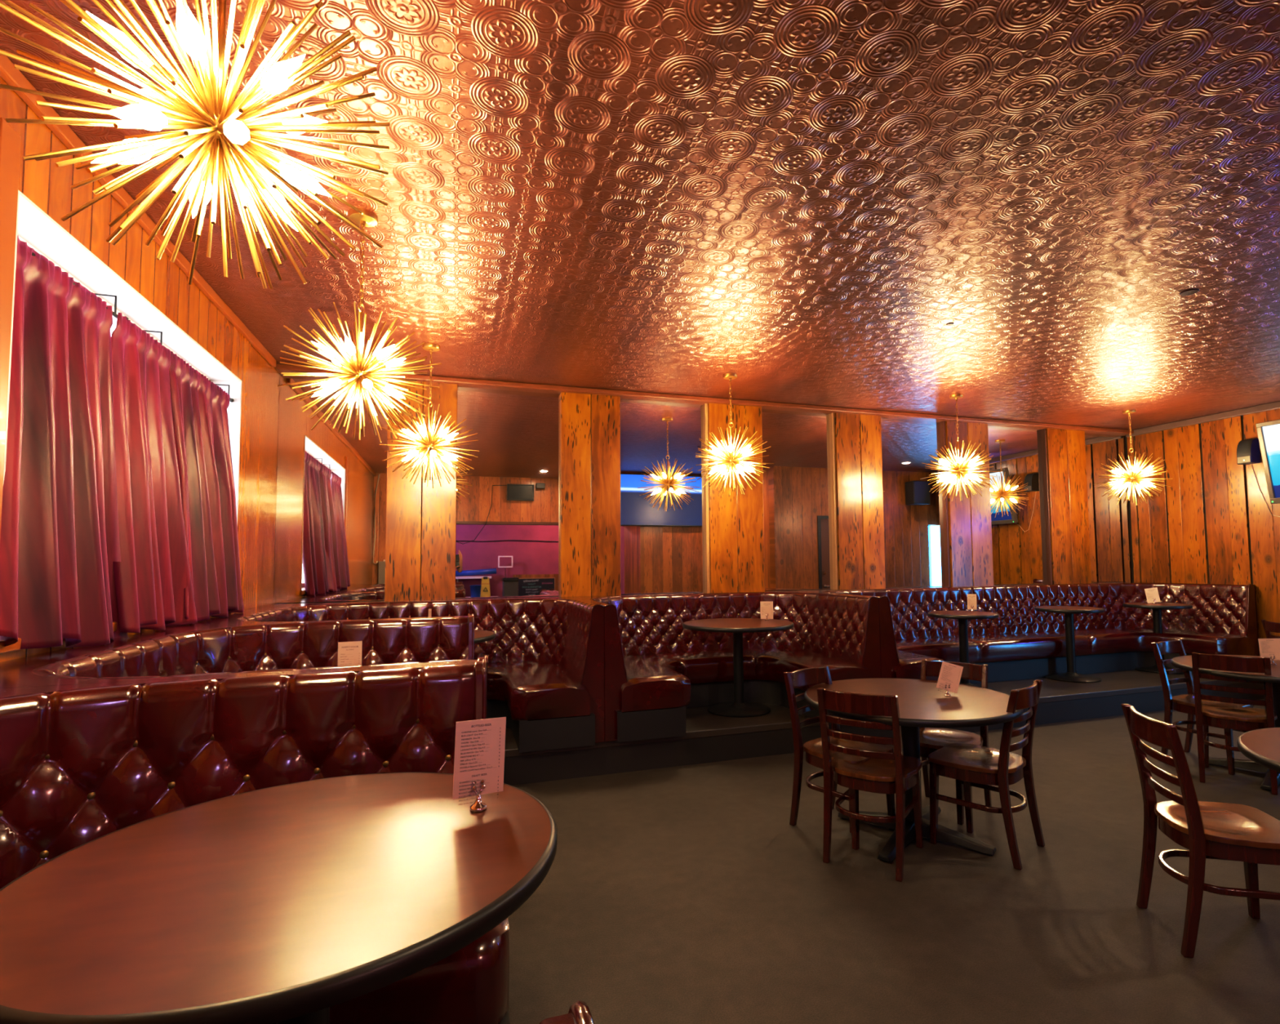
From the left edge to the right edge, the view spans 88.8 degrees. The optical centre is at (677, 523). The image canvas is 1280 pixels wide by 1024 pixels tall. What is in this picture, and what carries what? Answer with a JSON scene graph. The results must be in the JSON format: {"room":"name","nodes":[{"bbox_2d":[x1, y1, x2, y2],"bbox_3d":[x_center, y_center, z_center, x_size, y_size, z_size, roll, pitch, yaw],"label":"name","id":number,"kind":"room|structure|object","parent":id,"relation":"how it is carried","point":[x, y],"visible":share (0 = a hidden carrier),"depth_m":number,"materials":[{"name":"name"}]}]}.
{"room":"restaurant","nodes":[
{"label":"restaurant","id":0,"kind":"room"},
{"bbox_2d":[0,75,279,662],"bbox_3d":[-2.334,0.072,2.132,0.220,3.150,6.735,1,-4,-19],"label":"wall","id":1,"kind":"structure","parent":0,"point":[161,282],"depth_m":3.55,"materials":[{"name":"wood"}]},
{"bbox_2d":[0,116,21,536],"bbox_3d":[-2.188,-0.432,2.088,0.018,1.750,0.100,1,-4,-19],"label":"trim","id":2,"kind":"structure","parent":1,"relation":"attached to","point":[10,140],"depth_m":2.12,"materials":[{"name":"brown"}]},
{"bbox_2d":[0,189,241,653],"bbox_3d":[-2.700,-0.284,3.260,0.238,1.550,2.480,1,-4,-19],"label":"window","id":3,"kind":"structure","parent":1,"relation":"in","point":[41,233],"depth_m":2.96,"materials":[{"name":"grey"}]},
{"bbox_2d":[93,293,116,313],"bbox_3d":[-2.599,-0.992,2.904,0.161,0.110,0.024,1,-4,-19],"label":"rod bracket","id":4,"kind":"object","parent":3,"relation":"attached to","point":[96,294],"visible":0.5,"depth_m":2.92,"materials":[{"name":"black metal"}]},
{"bbox_2d":[31,252,234,402],"bbox_3d":[-2.656,-0.912,3.318,0.028,0.028,2.389,1,-4,-19],"label":"curtain rod","id":5,"kind":"object","parent":4,"relation":"attached to","point":[114,314],"visible":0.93,"depth_m":2.91,"materials":[{"name":"black metal"}]},
{"bbox_2d":[0,235,127,648],"bbox_3d":[-2.314,-0.243,2.493,0.197,1.476,0.855,1,-4,-19],"label":"curtain","id":6,"kind":"object","parent":5,"relation":"hanging from","point":[60,541],"visible":0.92,"depth_m":2.41,"materials":[{"name":"fabric"}]},
{"bbox_2d":[111,312,197,632],"bbox_3d":[-2.558,-0.211,3.201,0.206,1.452,0.750,1,-4,-19],"label":"curtain","id":7,"kind":"object","parent":5,"relation":"hanging from","point":[152,575],"visible":0.94,"depth_m":3.05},
{"bbox_2d":[168,351,244,621],"bbox_3d":[-2.788,-0.168,3.897,0.199,1.451,1.025,1,-4,-21],"label":"curtain","id":8,"kind":"object","parent":5,"relation":"hanging from","point":[199,406],"visible":0.91,"depth_m":3.79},
{"bbox_2d":[143,329,162,345],"bbox_3d":[-2.753,-0.964,3.358,0.161,0.110,0.024,1,-4,-19],"label":"rod bracket","id":9,"kind":"object","parent":3,"relation":"attached to","point":[161,332],"visible":0.45,"depth_m":3.38,"materials":[{"name":"black metal"}]},
{"bbox_2d":[0,53,275,367],"bbox_3d":[-2.192,-1.475,2.152,0.030,0.062,6.500,1,-4,-19],"label":"trim","id":10,"kind":"structure","parent":1,"relation":"attached to","point":[12,76],"depth_m":2.83,"materials":[{"name":"brown"}]},
{"bbox_2d":[0,0,1279,430],"bbox_3d":[3.088,-1.528,2.622,10.900,0.001,10.000,1,-4,-19],"label":"ceiling","id":11,"kind":"structure","parent":0,"point":[799,200],"depth_m":2.94,"materials":[{"name":"orange metal"}]},
{"bbox_2d":[0,0,390,288],"bbox_3d":[-0.941,-1.029,1.322,0.663,1.072,0.692,0,-3,-3],"label":"chandelier","id":12,"kind":"object","parent":11,"relation":"hanging from","point":[217,134],"visible":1,"depth_m":1.27,"materials":[{"name":"gold metal"}]},
{"bbox_2d":[150,63,179,92],"bbox_3d":[-0.975,-0.842,1.270,0.021,0.021,0.097,11,-24,48],"label":"socket","id":13,"kind":"object","parent":12,"relation":"attached to","point":[152,65],"depth_m":1.25,"materials":[{"name":"gold metal"}]},
{"bbox_2d":[147,139,190,151],"bbox_3d":[-0.994,-0.764,1.295,0.097,0.021,0.021,-29,-13,-17],"label":"socket","id":14,"kind":"object","parent":12,"relation":"attached to","point":[178,144],"depth_m":1.30,"materials":[{"name":"gold metal"}]},
{"bbox_2d":[162,113,204,125],"bbox_3d":[-0.943,-0.767,1.248,0.021,0.021,0.097,36,27,-6],"label":"socket","id":15,"kind":"object","parent":12,"relation":"attached to","point":[169,119],"depth_m":1.23,"materials":[{"name":"gold metal"}]},
{"bbox_2d":[191,57,214,113],"bbox_3d":[-0.908,-0.844,1.255,0.021,0.021,0.097,-17,-27,-27],"label":"socket","id":16,"kind":"object","parent":12,"relation":"attached to","point":[199,63],"depth_m":1.25,"materials":[{"name":"metal"}]},
{"bbox_2d":[217,124,224,133],"bbox_3d":[-0.877,-0.767,1.268,0.097,0.021,0.021,33,8,39],"label":"socket","id":17,"kind":"object","parent":12,"relation":"attached to","point":[220,126],"depth_m":1.28,"materials":[{"name":"gold metal"}]},
{"bbox_2d":[233,83,269,119],"bbox_3d":[-0.862,-0.841,1.305,0.097,0.021,0.021,-32,-51,9],"label":"socket","id":18,"kind":"object","parent":12,"relation":"attached to","point":[260,93],"depth_m":1.30,"materials":[{"name":"metal"}]},
{"bbox_2d":[248,168,266,190],"bbox_3d":[-0.912,-0.760,1.383,0.021,0.021,0.097,-36,-32,-10],"label":"socket","id":19,"kind":"object","parent":12,"relation":"attached to","point":[253,184],"depth_m":1.40,"materials":[{"name":"gold metal"}]},
{"bbox_2d":[240,144,280,168],"bbox_3d":[-0.862,-0.763,1.336,0.097,0.021,0.021,29,7,-14],"label":"socket","id":20,"kind":"object","parent":12,"relation":"attached to","point":[276,159],"depth_m":1.33,"materials":[{"name":"gold metal"}]},
{"bbox_2d":[257,120,283,124],"bbox_3d":[-0.882,-0.837,1.370,0.021,0.021,0.097,-19,15,47],"label":"socket","id":21,"kind":"object","parent":12,"relation":"attached to","point":[281,122],"depth_m":1.39,"materials":[{"name":"gold metal"}]},
{"bbox_2d":[277,208,441,442],"bbox_3d":[-1.480,-0.923,3.032,0.692,1.072,0.663,-3,-4,35],"label":"chandelier","id":22,"kind":"object","parent":11,"relation":"hanging from","point":[364,377],"visible":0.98,"depth_m":2.99,"materials":[{"name":"gold metal"}]},
{"bbox_2d":[333,355,351,368],"bbox_3d":[-1.532,-0.736,2.992,0.097,0.021,0.021,38,16,-31],"label":"socket","id":23,"kind":"object","parent":22,"relation":"attached to","point":[336,357],"depth_m":2.98,"materials":[{"name":"gold metal"}]},
{"bbox_2d":[339,375,355,383],"bbox_3d":[-1.503,-0.661,2.966,0.021,0.021,0.097,-21,16,28],"label":"socket","id":24,"kind":"object","parent":22,"relation":"attached to","point":[342,380],"depth_m":2.96,"materials":[{"name":"gold metal"}]},
{"bbox_2d":[350,353,359,368],"bbox_3d":[-1.468,-0.738,2.968,0.021,0.021,0.097,10,-34,-3],"label":"socket","id":25,"kind":"object","parent":22,"relation":"attached to","point":[353,366],"depth_m":2.96,"materials":[{"name":"gold metal"}]},
{"bbox_2d":[359,374,365,381],"bbox_3d":[-1.435,-0.661,2.977,0.097,0.021,0.021,37,-15,46],"label":"socket","id":26,"kind":"object","parent":22,"relation":"attached to","point":[362,377],"depth_m":2.99,"materials":[{"name":"gold metal"}]},
{"bbox_2d":[364,357,377,369],"bbox_3d":[-1.415,-0.736,3.010,0.097,0.021,0.021,-33,5,16],"label":"socket","id":27,"kind":"object","parent":22,"relation":"attached to","point":[366,366],"depth_m":3.00,"materials":[{"name":"gold metal"}]},
{"bbox_2d":[371,363,386,371],"bbox_3d":[-1.426,-0.732,3.077,0.097,0.021,0.021,-35,-23,-35],"label":"socket","id":28,"kind":"object","parent":22,"relation":"attached to","point":[384,366],"depth_m":3.09,"materials":[{"name":"gold metal"}]},
{"bbox_2d":[379,342,479,488],"bbox_3d":[-1.843,-0.811,4.877,0.692,1.072,0.663,0,-3,-16],"label":"chandelier","id":29,"kind":"object","parent":11,"relation":"hanging from","point":[428,449],"visible":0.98,"depth_m":4.84,"materials":[{"name":"gold metal"}]},
{"bbox_2d":[433,448,444,454],"bbox_3d":[-1.783,-0.546,4.871,0.097,0.021,0.021,27,-45,1],"label":"socket","id":30,"kind":"object","parent":29,"relation":"attached to","point":[437,451],"depth_m":4.86,"materials":[{"name":"gold metal"}]},
{"bbox_2d":[695,373,773,496],"bbox_3d":[0.482,-0.783,5.731,0.663,1.072,0.692,-2,-4,22],"label":"chandelier","id":31,"kind":"object","parent":11,"relation":"hanging from","point":[731,459],"visible":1,"depth_m":5.67,"materials":[{"name":"gold metal"}]},
{"bbox_2d":[920,393,1000,501],"bbox_3d":[2.805,-0.759,6.524,0.663,1.072,0.692,1,-4,-29],"label":"chandelier","id":32,"kind":"object","parent":11,"relation":"hanging from","point":[957,469],"visible":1,"depth_m":6.46,"materials":[{"name":"gold metal"}]},
{"bbox_2d":[1095,408,1172,505],"bbox_3d":[5.054,-0.736,7.283,0.692,1.072,0.663,-1,-3,9],"label":"chandelier","id":33,"kind":"object","parent":11,"relation":"hanging from","point":[1131,476],"visible":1,"depth_m":7.22,"materials":[{"name":"gold metal"}]},
{"bbox_2d":[1179,288,1199,295],"bbox_3d":[3.183,-1.441,4.057,0.100,0.005,0.100,1,-4,-19],"label":"ceiling plate","id":34,"kind":"object","parent":11,"relation":"attached to","point":[1190,291],"visible":1,"depth_m":4.05,"materials":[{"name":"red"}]},
{"bbox_2d":[455,445,1132,581],"bbox_3d":[1.545,0.329,7.130,10.900,3.150,0.238,1,-4,-19],"label":"wall","id":35,"kind":"structure","parent":0,"point":[1125,446],"depth_m":8.46,"materials":[{"name":"brown"}]},
{"bbox_2d":[273,373,388,604],"bbox_3d":[-2.917,-0.264,5.520,0.837,1.990,0.017,1,-4,-19],"label":"wall mirror","id":36,"kind":"object","parent":35,"relation":"attached to","point":[331,528],"visible":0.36,"depth_m":5.49,"materials":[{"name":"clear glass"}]},
{"bbox_2d":[384,379,457,600],"bbox_3d":[-2.233,0.175,5.679,0.566,2.880,0.099,1,-4,-19],"label":"wood-paneled column","id":37,"kind":"structure","parent":35,"relation":"attached to","point":[421,518],"depth_m":5.65,"materials":[{"name":"brown wood"}]},
{"bbox_2d":[455,386,559,599],"bbox_3d":[-1.547,-0.250,5.983,0.919,1.990,0.017,1,-4,-19],"label":"wall mirror","id":38,"kind":"object","parent":35,"relation":"attached to","point":[508,540],"visible":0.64,"depth_m":5.97,"materials":[{"name":"clear glass"}]},
{"bbox_2d":[560,391,621,596],"bbox_3d":[-0.826,0.189,6.155,0.564,2.880,0.099,1,-4,-19],"label":"wood-paneled column","id":39,"kind":"structure","parent":35,"relation":"attached to","point":[590,424],"depth_m":6.13,"materials":[{"name":"brown wood"}]},
{"bbox_2d":[620,398,705,595],"bbox_3d":[-0.141,-0.235,6.458,0.916,1.990,0.017,1,-4,-19],"label":"wall mirror","id":40,"kind":"object","parent":35,"relation":"attached to","point":[662,521],"visible":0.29,"depth_m":6.44,"materials":[{"name":"clear glass"}]},
{"bbox_2d":[275,363,1133,435],"bbox_3d":[1.287,-1.234,6.930,9.687,0.048,0.155,1,-4,-19],"label":"trim","id":41,"kind":"structure","parent":35,"relation":"attached to","point":[460,382],"depth_m":6.52,"materials":[{"name":"brown"}]},
{"bbox_2d":[702,403,764,592],"bbox_3d":[0.573,0.204,6.628,0.624,2.880,0.099,1,-4,-19],"label":"wood-paneled column","id":42,"kind":"structure","parent":35,"relation":"attached to","point":[734,526],"depth_m":6.60,"materials":[{"name":"brown wood"}]},
{"bbox_2d":[761,408,833,591],"bbox_3d":[1.270,-0.221,6.935,0.883,1.990,0.017,1,-4,-19],"label":"wall mirror","id":43,"kind":"object","parent":35,"relation":"attached to","point":[797,519],"visible":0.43,"depth_m":6.93,"materials":[{"name":"clear glass"}]},
{"bbox_2d":[829,412,885,589],"bbox_3d":[1.962,0.218,7.098,0.608,2.880,0.099,1,-4,-19],"label":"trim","id":44,"kind":"structure","parent":35,"relation":"attached to","point":[858,550],"depth_m":7.07,"materials":[{"name":"brown wood"}]},
{"bbox_2d":[880,417,945,588],"bbox_3d":[2.660,-0.206,7.405,0.901,1.990,0.017,1,-4,-19],"label":"wall mirror","id":45,"kind":"object","parent":35,"relation":"attached to","point":[913,515],"visible":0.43,"depth_m":7.40,"materials":[{"name":"clear glass"}]},
{"bbox_2d":[939,420,993,586],"bbox_3d":[3.368,0.233,7.573,0.624,2.880,0.099,1,-4,-19],"label":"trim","id":46,"kind":"structure","parent":35,"relation":"attached to","point":[966,522],"depth_m":7.54,"materials":[{"name":"brown wood"}]},
{"bbox_2d":[987,425,1047,585],"bbox_3d":[4.084,-0.191,7.887,0.924,1.990,0.017,1,-4,-19],"label":"wall mirror","id":47,"kind":"object","parent":35,"relation":"attached to","point":[1016,491],"visible":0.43,"depth_m":7.89,"materials":[{"name":"clear glass"}]},
{"bbox_2d":[1040,428,1091,583],"bbox_3d":[4.818,0.248,8.063,0.626,2.880,0.099,1,-4,-19],"label":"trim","id":48,"kind":"structure","parent":35,"relation":"attached to","point":[1068,553],"depth_m":8.03,"materials":[{"name":"brown wood"}]},
{"bbox_2d":[1084,432,1132,582],"bbox_3d":[5.476,-0.177,8.357,0.798,1.990,0.017,1,-4,-19],"label":"wall mirror","id":49,"kind":"object","parent":35,"relation":"attached to","point":[1108,521],"visible":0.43,"depth_m":8.35,"materials":[{"name":"clear glass"}]},
{"bbox_2d":[507,698,1279,1023],"bbox_3d":[3.118,1.616,2.437,10.900,0.001,10.000,1,-4,-19],"label":"floor","id":50,"kind":"structure","parent":0,"point":[686,894],"depth_m":2.79,"materials":[{"name":"carpet"}]},
{"bbox_2d":[783,664,895,849],"bbox_3d":[0.916,1.281,3.707,0.432,0.860,0.498,2,-4,-41],"label":"chair","id":51,"kind":"object","parent":50,"relation":"on","point":[813,675],"visible":0.59,"depth_m":3.70,"materials":[{"name":"brown wood"}]},
{"bbox_2d":[817,687,923,881],"bbox_3d":[0.996,1.259,3.352,0.432,0.860,0.498,-3,-4,33],"label":"chair","id":52,"kind":"object","parent":50,"relation":"on","point":[884,772],"visible":0.98,"depth_m":3.22,"materials":[{"name":"brown wood"}]},
{"bbox_2d":[503,669,1264,785],"bbox_3d":[2.337,1.578,3.737,9.687,0.243,6.515,1,-4,-19],"label":"platform","id":53,"kind":"object","parent":50,"relation":"on","point":[710,737],"depth_m":5.08,"materials":[{"name":"black wood"}]},
{"bbox_2d":[0,614,488,693],"bbox_3d":[-1.586,0.949,2.672,1.545,0.970,1.882,1,-4,-19],"label":"booth","id":54,"kind":"object","parent":53,"relation":"on","point":[243,649],"visible":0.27,"depth_m":3.25,"materials":[{"name":"leather"}]},
{"bbox_2d":[0,772,557,1023],"bbox_3d":[-0.677,0.966,1.176,0.902,0.740,0.902,1,-4,-19],"label":"pedestal table","id":55,"kind":"object","parent":53,"relation":"on","point":[291,903],"visible":0.94,"depth_m":1.02,"materials":[{"name":"red laminate"}]},
{"bbox_2d":[469,778,487,812],"bbox_3d":[-0.425,0.575,1.388,0.037,0.062,0.037,1,-4,-19],"label":"holder","id":56,"kind":"object","parent":55,"relation":"on","point":[478,806],"visible":1,"depth_m":1.38,"materials":[{"name":"silver metal"}]},
{"bbox_2d":[452,716,506,804],"bbox_3d":[-0.423,0.504,1.393,0.112,0.175,0.002,2,-4,-33],"label":"menu card","id":57,"kind":"object","parent":56,"relation":"in","point":[479,744],"visible":1,"depth_m":1.39,"materials":[{"name":"beige"}]},
{"bbox_2d":[0,658,594,1023],"bbox_3d":[-1.008,0.842,0.949,1.535,0.970,1.763,1,-4,-19],"label":"booth","id":58,"kind":"object","parent":53,"relation":"on","point":[80,764],"visible":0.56,"depth_m":1.67,"materials":[{"name":"leather"}]},
{"bbox_2d":[274,917,509,1023],"bbox_3d":[-0.998,1.038,1.455,1.188,0.227,0.564,1,-4,-19],"label":"seat cushion","id":59,"kind":"object","parent":58,"relation":"on","point":[471,984],"depth_m":1.41,"materials":[{"name":"leather"}]},
{"bbox_2d":[166,596,604,752],"bbox_3d":[-1.800,1.067,4.654,2.411,0.970,2.021,1,-4,-19],"label":"booth","id":60,"kind":"object","parent":53,"relation":"on","point":[545,666],"visible":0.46,"depth_m":5.01,"materials":[{"name":"leather"}]},
{"bbox_2d":[486,662,590,720],"bbox_3d":[-1.244,1.249,5.004,0.899,0.227,1.306,1,-4,-19],"label":"seat cushion","id":61,"kind":"object","parent":60,"relation":"on","point":[531,691],"depth_m":4.52,"materials":[{"name":"leather"}]},
{"bbox_2d":[474,629,495,643],"bbox_3d":[-1.808,1.189,4.782,0.906,0.740,0.906,1,-4,-19],"label":"pedestal table","id":62,"kind":"object","parent":53,"relation":"on","point":[480,636],"visible":0.13,"depth_m":4.77,"materials":[{"name":"red laminate"}]},
{"bbox_2d":[571,591,880,742],"bbox_3d":[0.349,1.106,5.661,2.312,0.970,1.490,1,-4,-19],"label":"booth","id":63,"kind":"object","parent":53,"relation":"on","point":[655,668],"visible":0.83,"depth_m":5.74,"materials":[{"name":"leather"}]},
{"bbox_2d":[620,654,690,712],"bbox_3d":[-0.256,1.260,5.357,0.742,0.227,1.322,1,-4,-19],"label":"seat cushion","id":64,"kind":"object","parent":63,"relation":"on","point":[652,683],"depth_m":4.74,"materials":[{"name":"leather"}]},
{"bbox_2d":[647,648,764,684],"bbox_3d":[0.330,1.291,5.965,1.299,0.227,0.553,1,-4,-19],"label":"seat cushion","id":65,"kind":"object","parent":63,"relation":"on","point":[701,666],"depth_m":5.74,"materials":[{"name":"leather"}]},
{"bbox_2d":[755,648,871,691],"bbox_3d":[1.047,1.272,5.772,0.665,0.227,1.273,1,-4,-19],"label":"seat cushion","id":66,"kind":"object","parent":63,"relation":"on","point":[771,664],"depth_m":5.60,"materials":[{"name":"leather"}]},
{"bbox_2d":[682,617,793,717],"bbox_3d":[0.517,1.213,5.568,0.946,0.740,0.946,1,-4,-19],"label":"pedestal table","id":67,"kind":"object","parent":53,"relation":"on","point":[738,708],"visible":0.98,"depth_m":5.51,"materials":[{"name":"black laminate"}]},
{"bbox_3d":[0.791,0.823,5.791,0.037,0.062,0.037,1,-4,-19],"label":"holder","id":68,"kind":"object","parent":67,"relation":"on","visible":0},
{"bbox_2d":[760,600,773,618],"bbox_3d":[0.790,0.764,5.794,0.112,0.155,0.002,-1,-3,3],"label":"menu card","id":69,"kind":"object","parent":68,"relation":"in","point":[766,607],"visible":1,"depth_m":5.79,"materials":[{"name":"beige"}]},
{"bbox_2d":[928,610,999,690],"bbox_3d":[2.795,1.239,6.370,0.636,0.740,0.636,1,-4,-19],"label":"pedestal table","id":70,"kind":"object","parent":53,"relation":"on","point":[962,616],"visible":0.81,"depth_m":6.33,"materials":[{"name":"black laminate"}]},
{"bbox_3d":[2.971,0.848,6.580,0.037,0.062,0.037,1,-4,-19],"label":"holder","id":71,"kind":"object","parent":70,"relation":"on","visible":0},
{"bbox_2d":[967,594,977,609],"bbox_3d":[2.970,0.784,6.584,0.085,0.155,0.002,-2,-4,26],"label":"menu card","id":72,"kind":"object","parent":71,"relation":"in","point":[971,598],"visible":1,"depth_m":6.58,"materials":[{"name":"beige"}]},
{"bbox_2d":[793,582,1259,683],"bbox_3d":[3.786,1.142,6.828,4.951,0.970,1.480,1,-4,-19],"label":"booth","id":73,"kind":"object","parent":53,"relation":"on","point":[1024,642],"visible":0.62,"depth_m":7.18,"materials":[{"name":"leather"}]},
{"bbox_2d":[893,649,944,680],"bbox_3d":[1.885,1.281,6.053,0.606,0.227,1.250,1,-4,-19],"label":"seat cushion","id":74,"kind":"object","parent":73,"relation":"on","point":[908,664],"depth_m":5.43,"materials":[{"name":"leather"}]},
{"bbox_2d":[895,637,982,663],"bbox_3d":[2.337,1.311,6.642,1.435,0.227,0.554,1,-4,-19],"label":"seat cushion","id":75,"kind":"object","parent":73,"relation":"on","point":[947,649],"depth_m":6.53,"materials":[{"name":"leather"}]},
{"bbox_2d":[947,631,1092,662],"bbox_3d":[3.742,1.327,7.127,1.749,0.227,0.536,1,-4,-19],"label":"seat cushion","id":76,"kind":"object","parent":73,"relation":"on","point":[987,646],"depth_m":6.89,"materials":[{"name":"leather"}]},
{"bbox_2d":[1074,627,1254,655],"bbox_3d":[5.262,1.322,7.299,1.521,0.227,1.186,1,-4,-19],"label":"seat cushion","id":77,"kind":"object","parent":73,"relation":"on","point":[1103,641],"depth_m":7.19,"materials":[{"name":"leather"}]},
{"bbox_2d":[1035,605,1104,682],"bbox_3d":[4.156,1.257,6.904,0.636,0.740,0.636,1,-4,-19],"label":"pedestal table","id":78,"kind":"object","parent":53,"relation":"on","point":[1071,675],"visible":0.98,"depth_m":6.86,"materials":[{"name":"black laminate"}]},
{"bbox_2d":[1122,602,1192,674],"bbox_3d":[5.419,1.271,7.352,0.636,0.740,0.636,1,-4,-19],"label":"pedestal table","id":79,"kind":"object","parent":53,"relation":"on","point":[1157,607],"visible":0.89,"depth_m":7.30,"materials":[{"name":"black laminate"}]},
{"bbox_3d":[5.449,0.876,7.460,0.037,0.062,0.037,1,-4,-19],"label":"holder","id":80,"kind":"object","parent":79,"relation":"on","visible":0},
{"bbox_2d":[1144,586,1160,603],"bbox_3d":[5.438,0.815,7.471,0.144,0.182,0.002,-3,-4,31],"label":"menu card","id":81,"kind":"object","parent":80,"relation":"in","point":[1150,593],"visible":1,"depth_m":7.47,"materials":[{"name":"beige"}]},
{"bbox_3d":[-1.456,1.077,2.930,0.806,0.740,0.806,1,-4,-19],"label":"pedestal table","id":82,"kind":"object","parent":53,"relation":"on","visible":0},
{"bbox_3d":[-1.402,0.667,2.784,0.037,0.062,0.037,1,-4,-19],"label":"holder","id":83,"kind":"object","parent":82,"relation":"on","visible":0},
{"bbox_2d":[337,640,362,666],"bbox_3d":[-1.403,0.585,2.788,0.092,0.165,0.002,1,-4,-25],"label":"menu card","id":84,"kind":"object","parent":83,"relation":"in","point":[349,653],"visible":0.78,"depth_m":2.79,"materials":[{"name":"beige"}]},
{"bbox_2d":[804,677,1023,862],"bbox_3d":[1.279,1.326,3.593,1.130,0.750,1.130,-3,-4,38],"label":"cafe table","id":85,"kind":"object","parent":50,"relation":"on","point":[921,704],"visible":0.72,"depth_m":3.46,"materials":[{"name":"red laminate"}]},
{"bbox_2d":[944,684,951,696],"bbox_3d":[1.492,0.918,3.609,0.037,0.062,0.037,1,-4,-19],"label":"holder","id":86,"kind":"object","parent":85,"relation":"on","point":[947,694],"visible":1,"depth_m":3.60,"materials":[{"name":"silver metal"}]},
{"bbox_2d":[936,661,963,693],"bbox_3d":[1.505,0.851,3.607,0.147,0.184,0.002,-1,-3,9],"label":"menu card","id":87,"kind":"object","parent":86,"relation":"in","point":[950,673],"visible":1,"depth_m":3.61,"materials":[{"name":"beige"}]},
{"bbox_2d":[919,658,991,832],"bbox_3d":[1.603,1.286,3.901,0.432,0.860,0.498,-3,-4,38],"label":"chair","id":88,"kind":"object","parent":50,"relation":"on","point":[931,739],"visible":0.48,"depth_m":3.94,"materials":[{"name":"brown wood"}]},
{"bbox_2d":[927,679,1044,870],"bbox_3d":[1.633,1.260,3.457,0.498,0.860,0.432,-4,-5,45],"label":"chair","id":89,"kind":"object","parent":50,"relation":"on","point":[985,767],"visible":0.98,"depth_m":3.38,"materials":[{"name":"brown wood"}]},
{"bbox_2d":[1120,703,1279,957],"bbox_3d":[2.149,1.205,2.615,0.498,0.860,0.432,-1,-3,12],"label":"chair","id":90,"kind":"object","parent":50,"relation":"on","point":[1248,834],"visible":1,"depth_m":2.56,"materials":[{"name":"brown wood"}]},
{"bbox_2d":[1151,639,1253,774],"bbox_3d":[3.877,1.318,4.810,0.432,0.860,0.498,1,-4,-29],"label":"chair","id":91,"kind":"object","parent":50,"relation":"on","point":[1185,703],"visible":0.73,"depth_m":4.86,"materials":[{"name":"brown wood"}]},
{"bbox_2d":[1170,654,1279,790],"bbox_3d":[4.102,1.350,4.468,1.126,0.750,1.126,2,-4,-39],"label":"cafe table","id":92,"kind":"object","parent":50,"relation":"on","point":[1183,662],"visible":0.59,"depth_m":4.43,"materials":[{"name":"red laminate"}]},
{"bbox_2d":[1270,655,1275,664],"bbox_3d":[4.152,0.948,4.552,0.037,0.062,0.037,1,-4,-19],"label":"holder","id":93,"kind":"object","parent":92,"relation":"on","point":[1272,661],"visible":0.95,"depth_m":4.55,"materials":[{"name":"silver metal"}]},
{"bbox_2d":[1257,638,1279,660],"bbox_3d":[4.147,0.881,4.557,0.138,0.169,0.002,-2,-4,21],"label":"menu card","id":94,"kind":"object","parent":93,"relation":"in","point":[1268,646],"visible":0.83,"depth_m":4.56,"materials":[{"name":"beige"}]},
{"bbox_2d":[1191,652,1277,795],"bbox_3d":[3.771,1.296,4.416,0.432,0.860,0.498,-4,-4,41],"label":"chair","id":95,"kind":"object","parent":50,"relation":"on","point":[1245,718],"visible":0.9,"depth_m":4.31,"materials":[{"name":"brown wood"}]},
{"bbox_2d":[1236,727,1279,772],"bbox_3d":[2.726,1.238,2.327,1.076,0.750,1.076,-3,-4,31],"label":"cafe table","id":96,"kind":"object","parent":50,"relation":"on","point":[1261,746],"visible":1,"depth_m":2.59,"materials":[{"name":"red laminate"}]},
{"bbox_2d":[1261,619,1279,638],"bbox_3d":[6.130,1.390,6.399,0.498,0.860,0.432,-2,-4,23],"label":"chair","id":97,"kind":"object","parent":50,"relation":"on","point":[1268,626],"visible":0.45,"depth_m":6.48,"materials":[{"name":"brown wood"}]},
{"bbox_2d":[1124,408,1279,655],"bbox_3d":[6.373,0.292,7.270,0.204,3.150,3.100,1,-4,-19],"label":"wall","id":98,"kind":"structure","parent":0,"point":[1214,523],"depth_m":7.58,"materials":[{"name":"brown"}]},
{"bbox_2d":[1125,400,1279,436],"bbox_3d":[6.309,-1.253,7.186,0.050,0.075,2.800,1,-4,-19],"label":"trim","id":99,"kind":"structure","parent":98,"relation":"attached to","point":[1275,405],"depth_m":7.55,"materials":[{"name":"brown"}]},
{"bbox_2d":[1236,438,1260,464],"bbox_3d":[6.242,-0.799,7.140,0.156,0.274,0.140,1,-4,-19],"label":"wall speaker","id":100,"kind":"object","parent":98,"relation":"attached to","point":[1247,450],"visible":0.95,"depth_m":7.09,"materials":[{"name":"black plastic"}]},
{"bbox_2d":[1237,438,1252,454],"bbox_3d":[6.218,-0.848,7.135,0.100,0.172,0.110,1,-4,-19],"label":"grille","id":101,"kind":"object","parent":100,"relation":"attached to","point":[1244,446],"depth_m":7.11,"materials":[{"name":"black"}]},
{"bbox_2d":[1250,463,1279,516],"bbox_3d":[6.383,-0.374,6.929,0.006,0.603,0.474,1,-4,-19],"label":"cable","id":102,"kind":"object","parent":100,"relation":"hanging from","point":[1251,464],"visible":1,"depth_m":7.08,"materials":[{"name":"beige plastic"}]},
{"bbox_2d":[1255,418,1279,503],"bbox_3d":[6.396,-0.677,6.249,0.254,0.856,1.300,1,-4,-19],"label":"television","id":103,"kind":"object","parent":98,"relation":"attached to","point":[1268,432],"visible":1,"depth_m":6.79,"materials":[{"name":"grey"}]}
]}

